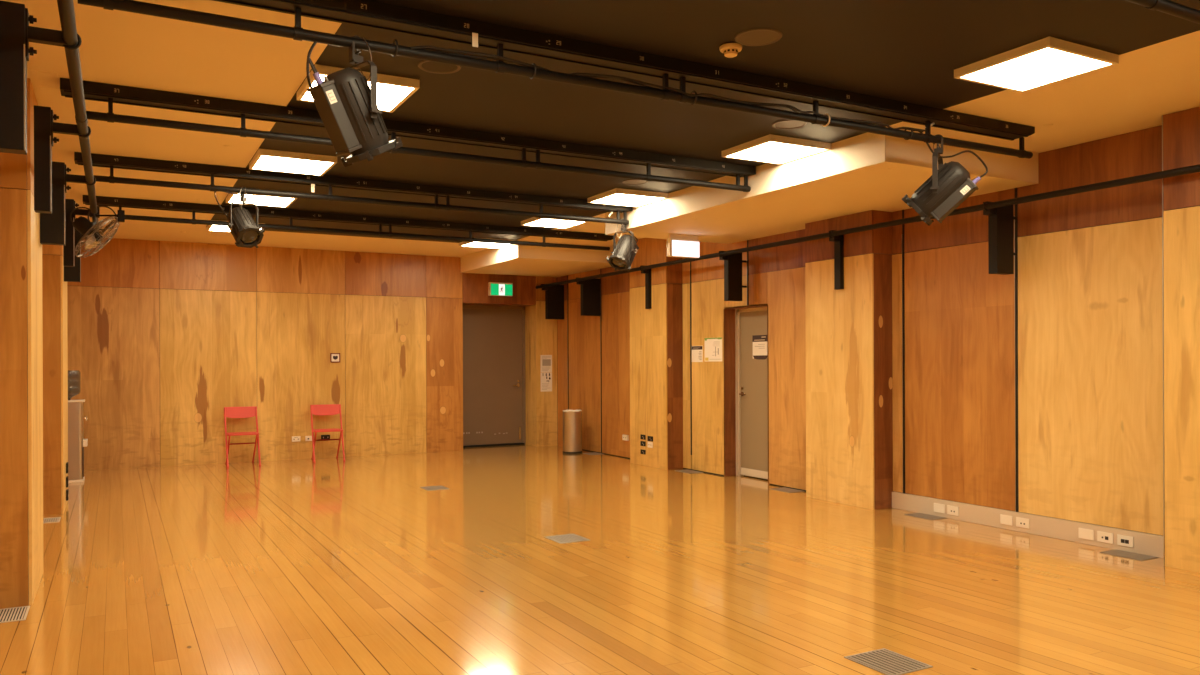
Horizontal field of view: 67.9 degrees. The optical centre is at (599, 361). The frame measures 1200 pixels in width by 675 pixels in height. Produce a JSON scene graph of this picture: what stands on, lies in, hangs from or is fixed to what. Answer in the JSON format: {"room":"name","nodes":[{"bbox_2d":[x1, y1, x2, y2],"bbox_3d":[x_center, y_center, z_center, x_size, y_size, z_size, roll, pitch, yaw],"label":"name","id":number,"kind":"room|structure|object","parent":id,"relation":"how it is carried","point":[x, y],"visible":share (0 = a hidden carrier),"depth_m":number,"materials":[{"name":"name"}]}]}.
{"room":"rehearsal studio","nodes":[
{"label":"rehearsal studio","id":0,"kind":"room"},
{"bbox_2d":[0,78,67,608],"bbox_3d":[-3.024,-0.118,4.161,0.467,3.098,18.800,0,0,-29],"label":"wall","id":1,"kind":"structure","parent":0,"point":[33,288],"depth_m":5.22,"materials":[{"name":"brown wood"}]},
{"bbox_2d":[34,105,90,213],"bbox_3d":[-2.842,-1.057,4.716,0.257,0.545,0.086,0,0,-29],"label":"bracket","id":2,"kind":"object","parent":1,"relation":"attached to","point":[44,126],"visible":0.87,"depth_m":4.64,"materials":[{"name":"black metal"}]},
{"bbox_2d":[66,476,68,487],"bbox_3d":[-5.311,1.200,8.880,0.020,0.100,0.120,0,0,-29],"label":"wall socket","id":3,"kind":"object","parent":1,"relation":"attached to","point":[67,477],"visible":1,"depth_m":8.83,"materials":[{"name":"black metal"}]},
{"bbox_2d":[66,489,68,500],"bbox_3d":[-5.310,1.330,8.880,0.020,0.100,0.120,0,0,-29],"label":"wall socket","id":4,"kind":"object","parent":1,"relation":"attached to","point":[67,490],"visible":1,"depth_m":8.83,"materials":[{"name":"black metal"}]},
{"bbox_2d":[66,462,68,472],"bbox_3d":[-5.311,1.060,8.880,0.020,0.100,0.120,0,0,-29],"label":"wall socket","id":5,"kind":"object","parent":1,"relation":"attached to","point":[67,463],"visible":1,"depth_m":8.83,"materials":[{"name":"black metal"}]},
{"bbox_2d":[40,161,95,245],"bbox_3d":[-3.569,-1.054,5.982,0.323,0.545,0.086,0,0,-29],"label":"bracket","id":6,"kind":"object","parent":1,"relation":"attached to","point":[52,226],"visible":0.77,"depth_m":5.92,"materials":[{"name":"black metal"}]},
{"bbox_2d":[57,0,100,245],"bbox_3d":[-2.309,-1.236,3.926,0.054,0.053,12.100,0,0,-29],"label":"wall rail","id":7,"kind":"object","parent":6,"relation":"attached to","point":[65,7],"visible":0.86,"depth_m":3.95,"materials":[{"name":"metal"}]},
{"bbox_2d":[0,0,81,154],"bbox_3d":[-2.214,-1.059,3.327,0.482,0.545,0.086,0,0,-29],"label":"speaker","id":8,"kind":"object","parent":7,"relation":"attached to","point":[16,33],"visible":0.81,"depth_m":3.31,"materials":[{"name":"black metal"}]},
{"bbox_2d":[63,199,89,266],"bbox_3d":[-4.267,-1.052,7.333,0.257,0.545,0.086,0,0,-29],"label":"bracket","id":9,"kind":"object","parent":7,"relation":"attached to","point":[69,248],"visible":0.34,"depth_m":7.26,"materials":[{"name":"black metal"}]},
{"bbox_2d":[70,205,124,257],"bbox_3d":[-4.033,-1.045,7.128,0.336,0.441,0.495,0,0,-45],"label":"wall fan","id":10,"kind":"object","parent":7,"relation":"hanging from","point":[87,228],"visible":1,"depth_m":7.08,"materials":[{"name":"metal"}]},
{"bbox_2d":[64,228,86,281],"bbox_3d":[-5.047,-1.049,8.696,0.323,0.545,0.086,0,0,-29],"label":"bracket","id":11,"kind":"object","parent":1,"relation":"attached to","point":[71,274],"visible":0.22,"depth_m":8.63,"materials":[{"name":"black metal"}]},
{"bbox_2d":[67,238,557,470],"bbox_3d":[-3.907,-0.115,13.870,8.200,3.098,0.900,0,0,-29],"label":"wall","id":12,"kind":"structure","parent":0,"point":[164,337],"depth_m":12.93,"materials":[{"name":"brown wood"}]},
{"bbox_2d":[292,436,299,441],"bbox_3d":[-4.453,1.135,13.051,0.120,0.078,0.014,0,0,-29],"label":"wall socket","id":13,"kind":"object","parent":12,"relation":"attached to","point":[294,438],"visible":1,"depth_m":13.04,"materials":[{"name":"white plastic"}]},
{"bbox_2d":[305,436,311,440],"bbox_3d":[-4.286,1.136,13.142,0.120,0.076,0.014,0,0,-29],"label":"wall socket","id":14,"kind":"object","parent":12,"relation":"attached to","point":[307,438],"visible":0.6,"depth_m":13.13,"materials":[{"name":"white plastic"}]},
{"bbox_2d":[321,435,329,438],"bbox_3d":[-4.084,1.130,13.251,0.130,0.075,0.014,0,0,-29],"label":"wall socket","id":15,"kind":"object","parent":12,"relation":"attached to","point":[322,436],"visible":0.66,"depth_m":13.25,"materials":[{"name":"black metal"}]},
{"bbox_2d":[330,353,339,361],"bbox_3d":[-3.959,-0.055,13.320,0.142,0.140,0.016,0,0,-29],"label":"wall plaque","id":16,"kind":"object","parent":12,"relation":"attached to","point":[334,357],"visible":1,"depth_m":13.31,"materials":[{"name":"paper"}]},
{"bbox_2d":[463,305,525,447],"bbox_3d":[-1.855,0.240,15.008,1.296,2.373,0.122,0,0,-29],"label":"door","id":17,"kind":"structure","parent":12,"relation":"in","point":[494,390],"depth_m":15.04,"materials":[{"name":"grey paint"}]},
{"bbox_2d":[488,282,512,295],"bbox_3d":[-1.625,-1.179,14.550,0.395,0.214,0.090,0,0,-29],"label":"exit sign","id":18,"kind":"object","parent":12,"relation":"attached to","point":[494,288],"visible":1,"depth_m":14.50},
{"bbox_2d":[540,355,551,371],"bbox_3d":[-0.904,0.036,14.990,0.213,0.292,0.004,0,0,-29],"label":"notice","id":19,"kind":"object","parent":12,"relation":"attached to","point":[545,360],"visible":1,"depth_m":14.99,"materials":[{"name":"paper"}]},
{"bbox_2d":[542,359,550,365],"bbox_3d":[-0.899,0.018,14.992,0.155,0.110,0.002,0,0,-29],"label":"picture","id":20,"kind":"object","parent":19,"relation":"attached to","point":[545,362],"depth_m":14.99},
{"bbox_2d":[541,372,551,391],"bbox_3d":[-0.903,0.346,14.990,0.213,0.319,0.004,0,0,-29],"label":"notice","id":21,"kind":"object","parent":12,"relation":"attached to","point":[546,378],"visible":1,"depth_m":14.99,"materials":[{"name":"paper"}]},
{"bbox_2d":[0,444,1199,674],"bbox_3d":[0.426,1.478,5.921,8.200,0.120,19.000,0,0,-29],"label":"floor","id":22,"kind":"structure","parent":0,"point":[327,566],"depth_m":5.77,"materials":[{"name":"wood"}]},
{"bbox_2d":[0,606,29,622],"bbox_3d":[-3.361,1.430,5.016,0.234,0.004,0.320,0,0,-29],"label":"floor vent","id":23,"kind":"object","parent":22,"relation":"in","point":[15,613],"visible":1,"depth_m":5.04,"materials":[{"name":"metal"}]},
{"bbox_2d":[43,517,60,522],"bbox_3d":[-5.009,1.437,8.041,0.231,0.004,0.280,0,0,-29],"label":"floor vent","id":24,"kind":"object","parent":22,"relation":"in","point":[54,519],"visible":0.54,"depth_m":8.05,"materials":[{"name":"metal"}]},
{"bbox_2d":[68,370,87,482],"bbox_3d":[-6.377,0.774,10.714,0.368,1.340,0.330,0,0,-29],"label":"water cooler","id":25,"kind":"object","parent":22,"relation":"on","point":[76,443],"visible":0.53,"depth_m":10.61,"materials":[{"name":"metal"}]},
{"bbox_2d":[68,370,80,399],"bbox_3d":[-6.395,0.286,10.705,0.260,0.365,0.260,0,0,-29],"label":"water bottle","id":26,"kind":"object","parent":25,"relation":"on","point":[74,388],"depth_m":10.64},
{"bbox_2d":[83,438,87,446],"bbox_3d":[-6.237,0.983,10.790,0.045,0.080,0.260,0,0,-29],"label":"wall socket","id":27,"kind":"object","parent":25,"relation":"on","point":[85,441],"depth_m":10.68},
{"bbox_2d":[224,406,260,467],"bbox_3d":[-4.988,1.039,12.403,0.444,0.801,0.588,0,0,-28],"label":"folding chair","id":28,"kind":"object","parent":22,"relation":"on","point":[251,411],"visible":1,"depth_m":12.46,"materials":[{"name":"red paint"}]},
{"bbox_2d":[310,404,344,462],"bbox_3d":[-3.973,1.035,12.964,0.444,0.801,0.588,0,0,-24],"label":"folding chair","id":29,"kind":"object","parent":22,"relation":"on","point":[327,409],"visible":1,"depth_m":13.03,"materials":[{"name":"red paint"}]},
{"bbox_2d":[420,486,448,490],"bbox_3d":[-1.861,1.425,10.028,0.251,0.004,0.300,0,0,-29],"label":"floor vent","id":30,"kind":"object","parent":22,"relation":"in","point":[428,488],"visible":1,"depth_m":10.00,"materials":[{"name":"grey metal"}]},
{"bbox_2d":[545,534,589,543],"bbox_3d":[-0.264,1.419,7.140,0.266,0.004,0.300,0,0,-29],"label":"floor vent","id":31,"kind":"object","parent":22,"relation":"in","point":[566,538],"visible":1,"depth_m":7.13,"materials":[{"name":"grey metal"}]},
{"bbox_2d":[563,410,581,453],"bbox_3d":[-0.429,1.087,13.848,0.308,0.670,0.308,0,0,-29],"label":"waste bin","id":32,"kind":"object","parent":22,"relation":"on","point":[572,419],"visible":1,"depth_m":13.72,"materials":[{"name":"silver metal"}]},
{"bbox_2d":[583,452,601,454],"bbox_3d":[-0.101,1.418,13.696,0.231,0.004,0.300,0,0,-29],"label":"floor vent","id":33,"kind":"object","parent":22,"relation":"in","point":[593,453],"visible":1,"depth_m":13.71,"materials":[{"name":"grey metal"}]},
{"bbox_2d":[674,469,703,473],"bbox_3d":[1.141,1.414,11.440,0.216,0.004,0.350,0,0,-29],"label":"floor vent","id":34,"kind":"object","parent":22,"relation":"in","point":[687,470],"visible":1,"depth_m":11.43,"materials":[{"name":"grey metal"}]},
{"bbox_2d":[771,487,802,492],"bbox_3d":[2.050,1.410,9.772,0.216,0.004,0.330,0,0,-29],"label":"floor vent","id":35,"kind":"object","parent":22,"relation":"in","point":[783,489],"visible":1,"depth_m":9.73,"materials":[{"name":"grey metal"}]},
{"bbox_2d":[844,648,932,674],"bbox_3d":[1.354,1.413,4.190,0.266,0.004,0.300,0,0,-29],"label":"floor vent","id":36,"kind":"object","parent":22,"relation":"in","point":[885,661],"visible":1,"depth_m":4.18,"materials":[{"name":"grey metal"}]},
{"bbox_2d":[903,513,944,519],"bbox_3d":[2.952,1.407,8.094,0.206,0.004,0.320,0,0,-29],"label":"floor vent","id":37,"kind":"object","parent":22,"relation":"in","point":[918,515],"visible":1,"depth_m":8.07,"materials":[{"name":"grey metal"}]},
{"bbox_2d":[1099,549,1157,560],"bbox_3d":[3.832,1.404,6.461,0.211,0.004,0.310,0,0,-29],"label":"floor vent","id":38,"kind":"object","parent":22,"relation":"in","point":[1125,554],"visible":1,"depth_m":6.44,"materials":[{"name":"grey metal"}]},
{"bbox_2d":[1,0,1199,276],"bbox_3d":[0.414,-1.603,5.921,8.200,0.352,19.000,0,0,-29],"label":"ceiling","id":39,"kind":"structure","parent":0,"point":[909,51],"depth_m":5.83,"materials":[{"name":"beige paint"}]},
{"bbox_2d":[31,70,57,77],"bbox_3d":[-3.218,-1.665,5.157,0.130,0.005,0.090,0,0,-29],"label":"plate","id":40,"kind":"object","parent":39,"relation":"attached to","point":[33,72],"visible":1,"depth_m":5.16,"materials":[{"name":"beige paint"}]},
{"bbox_2d":[39,86,60,92],"bbox_3d":[-3.353,-1.664,5.448,0.130,0.005,0.090,0,0,-29],"label":"plate","id":41,"kind":"object","parent":39,"relation":"attached to","point":[43,88],"visible":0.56,"depth_m":5.44,"materials":[{"name":"beige paint"}]},
{"bbox_2d":[207,220,263,231],"bbox_3d":[-4.443,-1.638,10.860,0.603,0.050,0.603,0,0,-29],"label":"ceiling light","id":42,"kind":"object","parent":39,"relation":"attached to","point":[209,227],"visible":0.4,"depth_m":10.83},
{"bbox_2d":[210,225,260,231],"bbox_3d":[-4.443,-1.623,10.860,0.552,0.010,0.552,0,0,-29],"label":"diffuser","id":43,"kind":"object","parent":42,"relation":"attached to","point":[212,227],"depth_m":10.83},
{"bbox_2d":[226,193,296,207],"bbox_3d":[-3.410,-1.642,8.963,0.603,0.050,0.603,0,0,-29],"label":"ceiling light","id":44,"kind":"object","parent":39,"relation":"attached to","point":[260,200],"visible":0.65,"depth_m":8.96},
{"bbox_2d":[249,149,336,175],"bbox_3d":[-2.550,-1.645,7.382,0.603,0.050,0.603,0,0,-29],"label":"ceiling light","id":45,"kind":"object","parent":39,"relation":"attached to","point":[264,159],"visible":1,"depth_m":7.27,"materials":[{"name":"plastic"}]},
{"bbox_2d":[253,156,331,174],"bbox_3d":[-2.550,-1.630,7.382,0.552,0.010,0.552,0,0,-29],"label":"diffuser","id":46,"kind":"object","parent":45,"relation":"attached to","point":[307,165],"depth_m":7.34,"materials":[{"name":"plastic"}]},
{"bbox_2d":[83,195,615,250],"bbox_3d":[-2.505,-1.562,10.385,6.100,0.213,0.157,0,0,-29],"label":"lighting truss","id":47,"kind":"object","parent":39,"relation":"hanging from","point":[101,200],"visible":0.96,"depth_m":10.17,"materials":[{"name":"black metal"}]},
{"bbox_2d":[74,152,632,224],"bbox_3d":[-1.944,-1.564,8.351,5.140,0.213,0.157,0,0,-29],"label":"lighting truss","id":48,"kind":"object","parent":39,"relation":"hanging from","point":[98,160],"visible":0.98,"depth_m":8.07,"materials":[{"name":"black metal"}]},
{"bbox_2d":[214,186,264,247],"bbox_3d":[-3.111,-1.252,7.722,0.457,0.536,0.310,0,0,18],"label":"lamp","id":49,"kind":"object","parent":48,"relation":"hanging from","point":[246,233],"visible":1,"depth_m":7.67,"materials":[{"name":"grey metal"}]},
{"bbox_2d":[311,184,314,192],"bbox_3d":[-2.573,-1.554,7.980,0.030,0.077,0.003,0,0,-29],"label":"paper tag","id":50,"kind":"object","parent":48,"relation":"hanging from","point":[312,185],"visible":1,"depth_m":7.98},
{"bbox_2d":[606,219,638,270],"bbox_3d":[0.276,-1.252,9.578,0.297,0.560,0.451,0,0,38],"label":"lamp","id":51,"kind":"object","parent":48,"relation":"hanging from","point":[624,252],"visible":1,"depth_m":9.49,"materials":[{"name":"grey metal"}]},
{"bbox_2d":[377,73,419,112],"bbox_3d":[-1.307,-1.650,5.423,0.290,0.050,0.745,0,0,-29],"label":"ceiling light","id":52,"kind":"object","parent":39,"relation":"attached to","point":[394,93],"depth_m":5.35,"materials":[{"name":"plastic"}]},
{"bbox_2d":[302,75,413,110],"bbox_3d":[-1.479,-1.633,5.415,0.552,0.010,0.552,0,0,-29],"label":"diffuser","id":53,"kind":"object","parent":52,"relation":"attached to","point":[392,92],"depth_m":5.36,"materials":[{"name":"plastic"}]},
{"bbox_2d":[60,78,755,191],"bbox_3d":[-0.947,-1.568,6.520,5.140,0.213,0.157,0,0,-29],"label":"lighting truss","id":54,"kind":"object","parent":39,"relation":"hanging from","point":[95,91],"visible":0.93,"depth_m":6.29,"materials":[{"name":"black metal"}]},
{"bbox_2d":[418,60,460,73],"bbox_3d":[-0.909,-1.672,5.048,0.244,0.008,0.244,0,0,-29],"label":"ceiling speaker","id":55,"kind":"object","parent":39,"relation":"attached to","point":[428,66],"visible":0.75,"depth_m":5.06},
{"bbox_2d":[421,61,457,71],"bbox_3d":[-0.909,-1.673,5.048,0.202,0.005,0.202,0,0,-29],"label":"grille","id":56,"kind":"object","parent":55,"relation":"attached to","point":[428,66],"depth_m":5.06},
{"bbox_2d":[459,238,514,248],"bbox_3d":[-1.576,-1.649,12.427,0.603,0.050,0.603,0,0,-29],"label":"ceiling light","id":57,"kind":"object","parent":39,"relation":"attached to","point":[464,243],"visible":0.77,"depth_m":12.46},
{"bbox_2d":[463,242,509,247],"bbox_3d":[-1.576,-1.633,12.427,0.552,0.010,0.552,0,0,-29],"label":"diffuser","id":58,"kind":"object","parent":57,"relation":"attached to","point":[465,244],"depth_m":12.50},
{"bbox_2d":[521,217,587,228],"bbox_3d":[-0.541,-1.653,10.525,0.603,0.050,0.603,0,0,-29],"label":"ceiling light","id":59,"kind":"object","parent":39,"relation":"attached to","point":[534,221],"visible":0.74,"depth_m":10.52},
{"bbox_2d":[525,219,582,227],"bbox_3d":[-0.541,-1.637,10.525,0.552,0.010,0.552,0,0,-29],"label":"diffuser","id":60,"kind":"object","parent":59,"relation":"attached to","point":[551,223],"depth_m":10.53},
{"bbox_2d":[77,0,1034,158],"bbox_3d":[0.438,-1.573,5.031,6.150,0.213,0.157,0,0,-29],"label":"lighting truss","id":61,"kind":"object","parent":39,"relation":"hanging from","point":[363,13],"visible":1,"depth_m":4.71,"materials":[{"name":"black metal"}]},
{"bbox_2d":[306,35,402,166],"bbox_3d":[-1.159,-1.225,4.149,0.317,0.604,0.448,0,0,41],"label":"lamp","id":62,"kind":"object","parent":61,"relation":"hanging from","point":[346,105],"visible":1,"depth_m":4.08,"materials":[{"name":"grey metal"}]},
{"bbox_2d":[472,33,477,46],"bbox_3d":[-0.611,-1.574,4.360,0.030,0.068,0.002,0,0,-29],"label":"paper tag","id":63,"kind":"object","parent":61,"relation":"hanging from","point":[474,35],"visible":1,"depth_m":4.36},
{"bbox_2d":[393,39,925,139],"bbox_3d":[0.587,-1.504,5.110,3.576,0.082,0.088,0,0,-29],"label":"power cable","id":64,"kind":"object","parent":61,"relation":"attached to","point":[438,49],"visible":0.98,"depth_m":4.91,"materials":[{"name":"rubber"}]},
{"bbox_2d":[902,130,987,225],"bbox_3d":[2.325,-1.244,6.032,0.546,0.612,0.328,0,0,13],"label":"lamp","id":65,"kind":"object","parent":61,"relation":"hanging from","point":[949,185],"visible":0.94,"depth_m":5.96,"materials":[{"name":"grey metal"}]},
{"bbox_2d":[587,188,667,206],"bbox_3d":[0.277,-1.656,9.023,0.603,0.050,0.603,0,0,-29],"label":"ceiling light","id":66,"kind":"object","parent":39,"relation":"attached to","point":[617,196],"visible":1,"depth_m":8.93,"materials":[{"name":"plastic"}]},
{"bbox_2d":[593,194,662,205],"bbox_3d":[0.277,-1.640,9.023,0.552,0.010,0.552,0,0,-29],"label":"diffuser","id":67,"kind":"object","parent":66,"relation":"attached to","point":[608,199],"depth_m":8.99,"materials":[{"name":"plastic"}]},
{"bbox_2d":[622,179,647,184],"bbox_3d":[0.326,-1.676,8.310,0.244,0.008,0.244,0,0,-29],"label":"ceiling speaker","id":68,"kind":"object","parent":39,"relation":"attached to","point":[628,181],"visible":0.9,"depth_m":8.32},
{"bbox_2d":[624,180,645,183],"bbox_3d":[0.326,-1.678,8.310,0.202,0.005,0.202,0,0,-29],"label":"grille","id":69,"kind":"object","parent":68,"relation":"attached to","point":[625,181],"depth_m":8.33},
{"bbox_2d":[667,233,698,257],"bbox_3d":[0.940,-1.306,10.071,0.400,0.255,0.073,0,0,-29],"label":"exit sign","id":70,"kind":"object","parent":39,"relation":"hanging from","point":[678,245],"visible":1,"depth_m":10.03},
{"bbox_2d":[719,42,741,57],"bbox_3d":[0.697,-1.653,4.743,0.120,0.056,0.120,0,0,-29],"label":"smoke detector","id":71,"kind":"object","parent":39,"relation":"attached to","point":[730,50],"visible":1,"depth_m":4.71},
{"bbox_2d":[735,28,781,45],"bbox_3d":[0.820,-1.678,4.611,0.244,0.008,0.244,0,0,-29],"label":"ceiling speaker","id":72,"kind":"object","parent":39,"relation":"attached to","point":[757,36],"visible":1,"depth_m":4.60},
{"bbox_2d":[739,31,777,44],"bbox_3d":[0.820,-1.679,4.611,0.202,0.005,0.202,0,0,-29],"label":"grille","id":73,"kind":"object","parent":72,"relation":"attached to","point":[745,37],"depth_m":4.61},
{"bbox_2d":[722,134,830,164],"bbox_3d":[1.379,-1.660,6.999,0.603,0.050,0.603,0,0,-29],"label":"ceiling light","id":74,"kind":"object","parent":39,"relation":"attached to","point":[773,149],"visible":1,"depth_m":6.92,"materials":[{"name":"plastic"}]},
{"bbox_2d":[727,142,823,162],"bbox_3d":[1.378,-1.644,6.999,0.552,0.010,0.552,0,0,-29],"label":"diffuser","id":75,"kind":"object","parent":74,"relation":"attached to","point":[765,152],"depth_m":6.95,"materials":[{"name":"plastic"}]},
{"bbox_2d":[772,119,806,128],"bbox_3d":[1.340,-1.680,6.312,0.244,0.008,0.244,0,0,-29],"label":"ceiling speaker","id":76,"kind":"object","parent":39,"relation":"attached to","point":[783,124],"visible":0.88,"depth_m":6.31},
{"bbox_2d":[775,121,803,127],"bbox_3d":[1.340,-1.681,6.312,0.202,0.005,0.202,0,0,-29],"label":"grille","id":77,"kind":"object","parent":76,"relation":"attached to","point":[779,124],"depth_m":6.31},
{"bbox_2d":[954,36,1118,92],"bbox_3d":[2.452,-1.664,5.027,0.603,0.050,0.603,0,0,-29],"label":"ceiling light","id":78,"kind":"object","parent":39,"relation":"attached to","point":[1048,60],"visible":1,"depth_m":4.96,"materials":[{"name":"plastic"}]},
{"bbox_2d":[963,48,1108,89],"bbox_3d":[2.452,-1.648,5.027,0.552,0.010,0.552,0,0,-29],"label":"diffuser","id":79,"kind":"object","parent":78,"relation":"attached to","point":[1022,68],"depth_m":4.98,"materials":[{"name":"plastic"}]},
{"bbox_2d":[1126,0,1199,23],"bbox_3d":[1.416,-1.577,3.235,6.150,0.213,0.157,0,0,-29],"label":"lighting truss","id":80,"kind":"object","parent":39,"relation":"hanging from","point":[1165,6],"visible":1,"depth_m":3.77,"materials":[{"name":"black metal"}]},
{"bbox_2d":[557,107,1199,572],"bbox_3d":[3.542,-0.142,7.735,0.980,3.098,18.800,0,0,-29],"label":"wall","id":81,"kind":"structure","parent":0,"point":[1090,306],"depth_m":7.87,"materials":[{"name":"brown wood"}]},
{"bbox_2d":[540,284,563,319],"bbox_3d":[-0.800,-0.990,14.789,0.417,0.575,0.084,0,0,-29],"label":"speaker","id":82,"kind":"object","parent":81,"relation":"attached to","point":[554,295],"visible":0.88,"depth_m":14.77,"materials":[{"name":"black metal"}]},
{"bbox_2d":[567,275,568,409],"bbox_3d":[-0.528,-0.003,14.729,0.011,2.850,0.023,0,0,-29],"label":"trim","id":83,"kind":"structure","parent":81,"relation":"attached to","point":[567,275],"depth_m":14.73,"materials":[{"name":"wood"}]},
{"bbox_2d":[575,278,599,315],"bbox_3d":[-0.192,-0.992,13.674,0.417,0.575,0.084,0,0,-29],"label":"speaker","id":84,"kind":"object","parent":81,"relation":"attached to","point":[589,289],"visible":0.9,"depth_m":13.65,"materials":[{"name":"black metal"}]},
{"bbox_2d":[600,269,601,452],"bbox_3d":[0.017,-0.005,13.728,0.011,2.850,0.023,0,0,-29],"label":"trim","id":85,"kind":"structure","parent":81,"relation":"attached to","point":[600,269],"depth_m":13.72,"materials":[{"name":"metal"}]},
{"bbox_2d":[622,435,628,440],"bbox_3d":[0.374,1.117,13.050,0.031,0.080,0.140,0,0,-29],"label":"wall socket","id":86,"kind":"object","parent":81,"relation":"attached to","point":[624,437],"visible":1,"depth_m":13.02,"materials":[{"name":"white plastic"}]},
{"bbox_2d":[640,266,651,308],"bbox_3d":[0.602,-0.995,11.943,0.157,0.575,0.084,0,0,-29],"label":"bracket","id":87,"kind":"object","parent":81,"relation":"attached to","point":[648,304],"visible":0.84,"depth_m":11.94,"materials":[{"name":"black metal"}]},
{"bbox_2d":[690,262,691,454],"bbox_3d":[1.183,-0.233,11.585,0.011,2.898,0.023,0,0,-29],"label":"trim","id":88,"kind":"structure","parent":81,"relation":"attached to","point":[690,262],"depth_m":11.58,"materials":[{"name":"metal"}]},
{"bbox_2d":[692,346,702,361],"bbox_3d":[1.250,-0.097,11.462,0.004,0.209,0.250,0,0,-29],"label":"notice","id":89,"kind":"object","parent":81,"relation":"attached to","point":[697,351],"visible":1,"depth_m":11.46,"materials":[{"name":"paper"}]},
{"bbox_2d":[704,337,721,360],"bbox_3d":[1.418,-0.149,11.153,0.004,0.298,0.375,0,0,-29],"label":"notice","id":90,"kind":"object","parent":81,"relation":"attached to","point":[713,346],"visible":1,"depth_m":11.15,"materials":[{"name":"paper"}]},
{"bbox_2d":[718,251,746,300],"bbox_3d":[1.561,-0.999,10.452,0.417,0.575,0.084,0,0,-29],"label":"speaker","id":91,"kind":"object","parent":81,"relation":"attached to","point":[733,286],"visible":0.89,"depth_m":10.41,"materials":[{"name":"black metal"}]},
{"bbox_2d":[747,240,748,304],"bbox_3d":[1.749,-1.052,10.540,0.011,0.770,0.023,0,0,-29],"label":"trim","id":92,"kind":"structure","parent":81,"relation":"attached to","point":[747,240],"depth_m":10.54,"materials":[{"name":"metal"}]},
{"bbox_2d":[735,307,767,479],"bbox_3d":[1.901,0.382,10.684,0.107,2.062,0.822,0,0,-29],"label":"door","id":93,"kind":"structure","parent":81,"relation":"in","point":[751,376],"depth_m":10.82,"materials":[{"name":"beige paint"}]},
{"bbox_2d":[752,335,766,358],"bbox_3d":[1.919,-0.170,10.661,0.005,0.291,0.292,0,0,-29],"label":"notice","id":94,"kind":"object","parent":93,"relation":"attached to","point":[759,341],"visible":0.88,"depth_m":10.67,"materials":[{"name":"paper"}]},
{"bbox_2d":[829,230,843,289],"bbox_3d":[2.318,-1.001,8.790,0.157,0.575,0.084,0,0,-29],"label":"bracket","id":95,"kind":"object","parent":81,"relation":"attached to","point":[838,241],"visible":0.86,"depth_m":8.79,"materials":[{"name":"black metal"}]},
{"bbox_2d":[902,210,904,492],"bbox_3d":[2.885,-0.094,8.460,0.011,2.693,0.023,0,0,-29],"label":"trim","id":96,"kind":"structure","parent":81,"relation":"attached to","point":[903,274],"depth_m":8.46,"materials":[{"name":"metal"}]},
{"bbox_2d":[934,503,944,512],"bbox_3d":[3.074,1.329,8.069,0.009,0.080,0.120,0,0,-29],"label":"wall socket","id":97,"kind":"object","parent":81,"relation":"attached to","point":[940,508],"visible":1,"depth_m":8.06,"materials":[{"name":"white plastic"}]},
{"bbox_2d":[947,505,958,515],"bbox_3d":[3.145,1.328,7.937,0.010,0.080,0.120,0,0,-29],"label":"wall socket","id":98,"kind":"object","parent":81,"relation":"attached to","point":[952,510],"visible":1,"depth_m":7.93,"materials":[{"name":"white plastic"}]},
{"bbox_2d":[983,201,1015,274],"bbox_3d":[3.282,-1.005,7.291,0.417,0.575,0.084,0,0,-29],"label":"speaker","id":99,"kind":"object","parent":81,"relation":"attached to","point":[1001,254],"visible":0.87,"depth_m":7.25,"materials":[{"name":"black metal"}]},
{"bbox_2d":[536,164,1199,288],"bbox_3d":[2.551,-1.253,8.274,0.055,0.054,15.090,0,0,-29],"label":"wall rail","id":100,"kind":"object","parent":99,"relation":"attached to","point":[1195,168],"visible":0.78,"depth_m":7.47,"materials":[{"name":"metal"}]},
{"bbox_2d":[1000,514,1012,525],"bbox_3d":[3.405,1.327,7.461,0.009,0.080,0.115,0,0,-29],"label":"wall socket","id":101,"kind":"object","parent":81,"relation":"attached to","point":[1004,519],"visible":1,"depth_m":7.46,"materials":[{"name":"white plastic"}]},
{"bbox_2d":[1014,188,1018,511],"bbox_3d":[3.461,-0.096,7.401,0.011,2.693,0.023,0,0,-29],"label":"trim","id":102,"kind":"structure","parent":81,"relation":"attached to","point":[1015,220],"depth_m":7.40,"materials":[{"name":"metal"}]},
{"bbox_2d":[1016,517,1029,528],"bbox_3d":[3.478,1.327,7.327,0.010,0.080,0.120,0,0,-29],"label":"wall socket","id":103,"kind":"object","parent":81,"relation":"attached to","point":[1020,522],"visible":1,"depth_m":7.32,"materials":[{"name":"white plastic"}]},
{"bbox_2d":[892,492,1162,557],"bbox_3d":[3.461,1.330,7.409,0.038,0.155,2.666,0,0,-29],"label":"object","id":104,"kind":"structure","parent":81,"relation":"attached to","point":[1144,543],"depth_m":7.22,"materials":[{"name":"beige paint"}]},
{"bbox_2d":[1078,528,1093,539],"bbox_3d":[3.739,1.326,6.848,0.009,0.080,0.120,0,0,-29],"label":"wall socket","id":105,"kind":"object","parent":81,"relation":"attached to","point":[1083,533],"visible":1,"depth_m":6.84,"materials":[{"name":"white plastic"}]},
{"bbox_2d":[1097,531,1112,543],"bbox_3d":[3.810,1.326,6.716,0.010,0.080,0.120,0,0,-29],"label":"wall socket","id":106,"kind":"object","parent":81,"relation":"attached to","point":[1106,537],"visible":1,"depth_m":6.71,"materials":[{"name":"white plastic"}]},
{"bbox_2d":[1117,534,1133,547],"bbox_3d":[3.883,1.326,6.582,0.010,0.080,0.118,0,0,-29],"label":"wall socket","id":107,"kind":"object","parent":81,"relation":"attached to","point":[1123,540],"visible":1,"depth_m":6.58,"materials":[{"name":"white plastic"}]},
{"bbox_2d":[1162,115,1164,565],"bbox_3d":[3.870,-0.143,6.116,0.012,3.098,0.005,0,0,-29],"label":"trim","id":108,"kind":"structure","parent":81,"relation":"attached to","point":[1162,115],"depth_m":6.11,"materials":[{"name":"wood"}]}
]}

